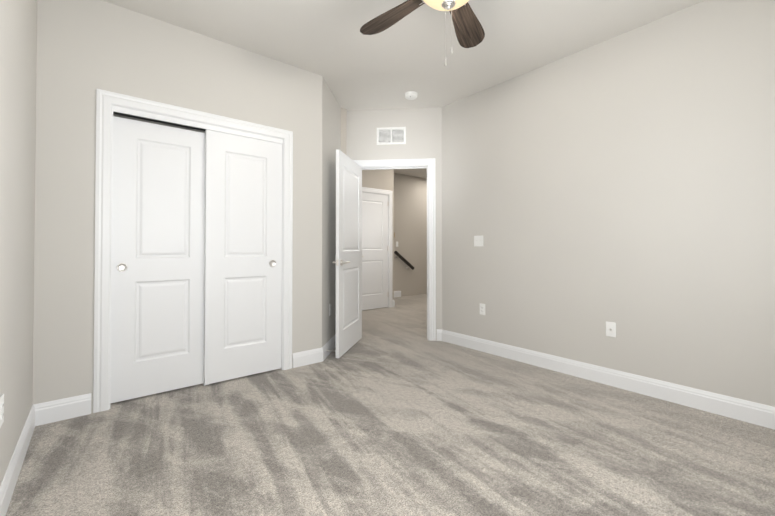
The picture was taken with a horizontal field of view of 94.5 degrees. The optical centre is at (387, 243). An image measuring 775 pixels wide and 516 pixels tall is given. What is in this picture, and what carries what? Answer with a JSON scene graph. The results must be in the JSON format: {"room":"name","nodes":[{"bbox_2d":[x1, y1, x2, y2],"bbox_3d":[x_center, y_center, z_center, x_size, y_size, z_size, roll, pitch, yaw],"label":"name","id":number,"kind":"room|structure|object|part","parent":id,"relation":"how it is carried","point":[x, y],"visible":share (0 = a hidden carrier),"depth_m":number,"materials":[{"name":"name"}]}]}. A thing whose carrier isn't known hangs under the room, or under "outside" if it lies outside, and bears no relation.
{"room":"empty bedroom","nodes":[
{"label":"empty bedroom","id":0,"kind":"room"},
{"bbox_2d":[0,0,36,485],"bbox_3d":[-1.318,-0.278,1.072,0.120,2.740,4.680,1,-1,-39],"label":"wall","id":1,"kind":"structure","parent":0,"point":[18,46],"depth_m":1.68,"materials":[{"name":"paint"}]},
{"bbox_2d":[0,394,3,427],"bbox_3d":[-1.528,0.661,1.418,0.008,0.115,0.070,1,-1,-39],"label":"electrical outlet","id":2,"kind":"object","parent":1,"relation":"attached to","point":[1,409],"visible":1,"depth_m":1.41,"materials":[{"name":"white plastic"}]},
{"bbox_2d":[0,403,39,515],"bbox_3d":[-1.004,1.023,0.777,0.014,0.130,3.610,1,-1,-39],"label":"baseboard","id":3,"kind":"structure","parent":1,"relation":"attached to","point":[7,487],"depth_m":1.68,"materials":[{"name":"white wood"}]},
{"bbox_2d":[113,114,204,132],"bbox_3d":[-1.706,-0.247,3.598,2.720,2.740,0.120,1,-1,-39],"label":"door track","id":4,"kind":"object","parent":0,"point":[137,119],"depth_m":3.23,"materials":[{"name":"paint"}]},
{"bbox_2d":[32,0,321,412],"bbox_3d":[-1.475,-0.257,2.818,2.090,2.740,0.120,1,-1,-39],"label":"wall","id":5,"kind":"structure","parent":0,"point":[86,49],"depth_m":2.37,"materials":[{"name":"paint"}]},
{"bbox_2d":[111,116,204,402],"bbox_3d":[-1.670,0.108,2.670,0.622,1.978,0.041,1,-1,-39],"label":"closet door","id":6,"kind":"structure","parent":5,"relation":"in","point":[158,267],"depth_m":2.63,"materials":[{"name":"white wood"}]},
{"bbox_2d":[93,89,292,412],"bbox_3d":[-1.431,0.046,2.839,1.380,2.135,0.139,1,-1,-39],"label":"trim","id":7,"kind":"structure","parent":5,"relation":"attached to","point":[106,101],"depth_m":2.41,"materials":[{"name":"white wood"}]},
{"bbox_2d":[204,129,281,384],"bbox_3d":[-1.189,0.102,3.005,0.622,1.998,0.041,1,-1,-39],"label":"closet door","id":8,"kind":"structure","parent":5,"relation":"in","point":[243,269],"depth_m":2.97,"materials":[{"name":"white wood"}]},
{"bbox_2d":[293,334,335,367],"bbox_3d":[-0.663,1.060,3.722,0.922,0.130,0.544,1,-1,-39],"label":"baseboard","id":9,"kind":"structure","parent":5,"relation":"attached to","point":[308,357],"depth_m":3.35,"materials":[{"name":"white wood"}]},
{"bbox_2d":[322,76,340,346],"bbox_3d":[-0.638,-0.243,3.940,0.120,2.740,1.007,0,-1,6],"label":"wall","id":10,"kind":"structure","parent":0,"point":[331,126],"depth_m":3.70,"materials":[{"name":"paint"}]},
{"bbox_2d":[341,108,346,153],"bbox_3d":[-1.030,-0.232,4.824,0.120,2.740,1.560,1,-1,-39],"label":"wall","id":11,"kind":"structure","parent":0,"point":[343,128],"depth_m":4.25,"materials":[{"name":"paint"}]},
{"bbox_2d":[362,169,393,299],"bbox_3d":[-0.728,-0.217,6.001,2.080,2.740,0.120,1,-1,-39],"label":"wall","id":12,"kind":"structure","parent":0,"point":[380,179],"depth_m":6.49,"materials":[{"name":"paint"}]},
{"bbox_2d":[362,192,388,309],"bbox_3d":[-0.287,0.130,6.304,0.765,2.030,0.156,1,-1,-39],"label":"hall door","id":13,"kind":"structure","parent":12,"relation":"in","point":[375,250],"depth_m":6.34,"materials":[{"name":"white painted wood"},{"name":"brushed nickel"}]},
{"bbox_2d":[362,187,392,307],"bbox_3d":[-0.312,0.089,6.327,0.940,2.135,0.139,1,-1,-39],"label":"door frame","id":14,"kind":"structure","parent":12,"relation":"attached to","point":[380,192],"depth_m":6.53,"materials":[{"name":"white wood"}]},
{"bbox_2d":[6,294,774,515],"bbox_3d":[1.010,1.192,4.304,9.000,0.120,8.000,1,-1,-39],"label":"floor","id":15,"kind":"structure","parent":0,"point":[393,411],"depth_m":1.94,"materials":[{"name":"carpet"}]},
{"bbox_2d":[346,107,441,339],"bbox_3d":[0.020,-0.238,4.321,1.354,2.740,0.120,0,-1,6],"label":"wall","id":16,"kind":"structure","parent":0,"point":[423,126],"depth_m":4.25,"materials":[{"name":"paint"}]},
{"bbox_2d":[333,149,361,357],"bbox_3d":[-0.406,0.100,3.881,0.654,2.030,0.557,1,-1,-39],"label":"bedroom door","id":17,"kind":"structure","parent":16,"relation":"in","point":[348,262],"depth_m":3.77,"materials":[{"name":"white painted wood"},{"name":"brushed nickel"}]},
{"bbox_2d":[377,127,405,144],"bbox_3d":[0.045,-1.287,4.267,0.350,0.205,0.008,0,-1,6],"label":"air vent","id":18,"kind":"object","parent":16,"relation":"in","point":[390,135],"visible":1,"depth_m":4.27,"materials":[{"name":"white plastic"}]},
{"bbox_2d":[353,158,435,340],"bbox_3d":[0.073,0.064,4.312,1.000,2.135,0.156,0,-1,6],"label":"door frame","id":19,"kind":"structure","parent":16,"relation":"attached to","point":[428,164],"depth_m":4.20,"materials":[{"name":"white wood"}]},
{"bbox_2d":[103,0,703,178],"bbox_3d":[1.010,-1.668,4.340,9.000,0.120,8.000,1,-1,-39],"label":"ceiling","id":20,"kind":"structure","parent":0,"point":[345,57],"depth_m":2.81,"materials":[{"name":"paint"}]},
{"bbox_2d":[405,91,417,99],"bbox_3d":[0.254,-1.590,3.856,0.140,0.047,0.140,1,-1,-39],"label":"smoke detector","id":21,"kind":"object","parent":20,"relation":"attached to","point":[410,95],"visible":1,"depth_m":3.82,"materials":[{"name":"white plastic"}]},
{"bbox_2d":[360,0,484,66],"bbox_3d":[0.281,-1.285,1.904,1.258,0.706,1.248,1,-1,-39],"label":"ceiling fan","id":22,"kind":"object","parent":20,"relation":"hanging from","point":[469,30],"visible":1,"depth_m":2.18,"materials":[{"name":"brown wood"}]},
{"bbox_3d":[0.022,-1.379,2.179,0.500,0.006,0.172,-1,11,44],"label":"blade","id":23,"kind":"part","parent":22,"relation":"part of","materials":[{"name":"brown wood"}]},
{"bbox_3d":[0.322,-1.309,1.892,0.311,0.085,0.311,1,-1,-39],"label":"lamp shade","id":24,"kind":"part","parent":22,"relation":"part of","materials":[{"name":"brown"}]},
{"label":"blade","id":25,"kind":"part","parent":22,"relation":"part of","materials":[{"name":"brown wood"}]},
{"bbox_2d":[394,173,426,296],"bbox_3d":[0.157,-0.193,7.967,4.300,2.740,0.120,1,-1,-39],"label":"wall","id":26,"kind":"structure","parent":0,"point":[410,212],"depth_m":8.20,"materials":[{"name":"paint"}]},
{"bbox_2d":[394,291,400,296],"bbox_3d":[-0.535,1.104,7.297,2.160,0.130,0.014,1,-1,-39],"label":"baseboard","id":27,"kind":"structure","parent":26,"relation":"attached to","point":[397,293],"depth_m":7.91,"materials":[{"name":"white wood"}]},
{"bbox_2d":[394,251,414,269],"bbox_3d":[0.361,0.370,7.987,0.581,0.431,0.097,1,-1,-39],"label":"handrail","id":28,"kind":"object","parent":26,"relation":"attached to","point":[403,259],"visible":1,"depth_m":7.94,"materials":[{"name":"black wood"}]},
{"bbox_2d":[442,109,449,326],"bbox_3d":[2.288,-0.224,5.472,4.165,2.740,0.120,1,-1,-39],"label":"wall","id":29,"kind":"structure","parent":0,"point":[449,220],"depth_m":4.15,"materials":[{"name":"paint"}]},
{"bbox_2d":[442,0,774,406],"bbox_3d":[1.800,-0.256,2.876,0.120,2.740,3.520,1,-1,-39],"label":"wall","id":30,"kind":"structure","parent":0,"point":[625,182],"depth_m":2.71,"materials":[{"name":"paint"}]},
{"bbox_2d":[474,235,482,245],"bbox_3d":[0.961,-0.030,3.788,0.018,0.115,0.116,1,-1,-39],"label":"double light switch","id":31,"kind":"object","parent":30,"relation":"attached to","point":[478,240],"visible":1,"depth_m":3.79,"materials":[{"name":"white plastic"}]},
{"bbox_2d":[480,303,484,314],"bbox_3d":[0.993,0.685,3.748,0.008,0.115,0.070,1,-1,-39],"label":"electrical outlet","id":32,"kind":"object","parent":30,"relation":"attached to","point":[482,309],"visible":1,"depth_m":3.74,"materials":[{"name":"white plastic"}]},
{"bbox_2d":[437,329,774,429],"bbox_3d":[1.686,1.049,2.892,0.015,0.130,3.416,1,-1,-39],"label":"baseboard","id":33,"kind":"structure","parent":30,"relation":"attached to","point":[759,414],"depth_m":2.69,"materials":[{"name":"white wood"}]},
{"bbox_2d":[606,321,615,337],"bbox_3d":[1.754,0.673,2.813,0.016,0.115,0.070,1,-1,-39],"label":"outlet","id":34,"kind":"object","parent":30,"relation":"attached to","point":[610,329],"visible":1,"depth_m":2.81,"materials":[{"name":"white plastic"}]}
]}

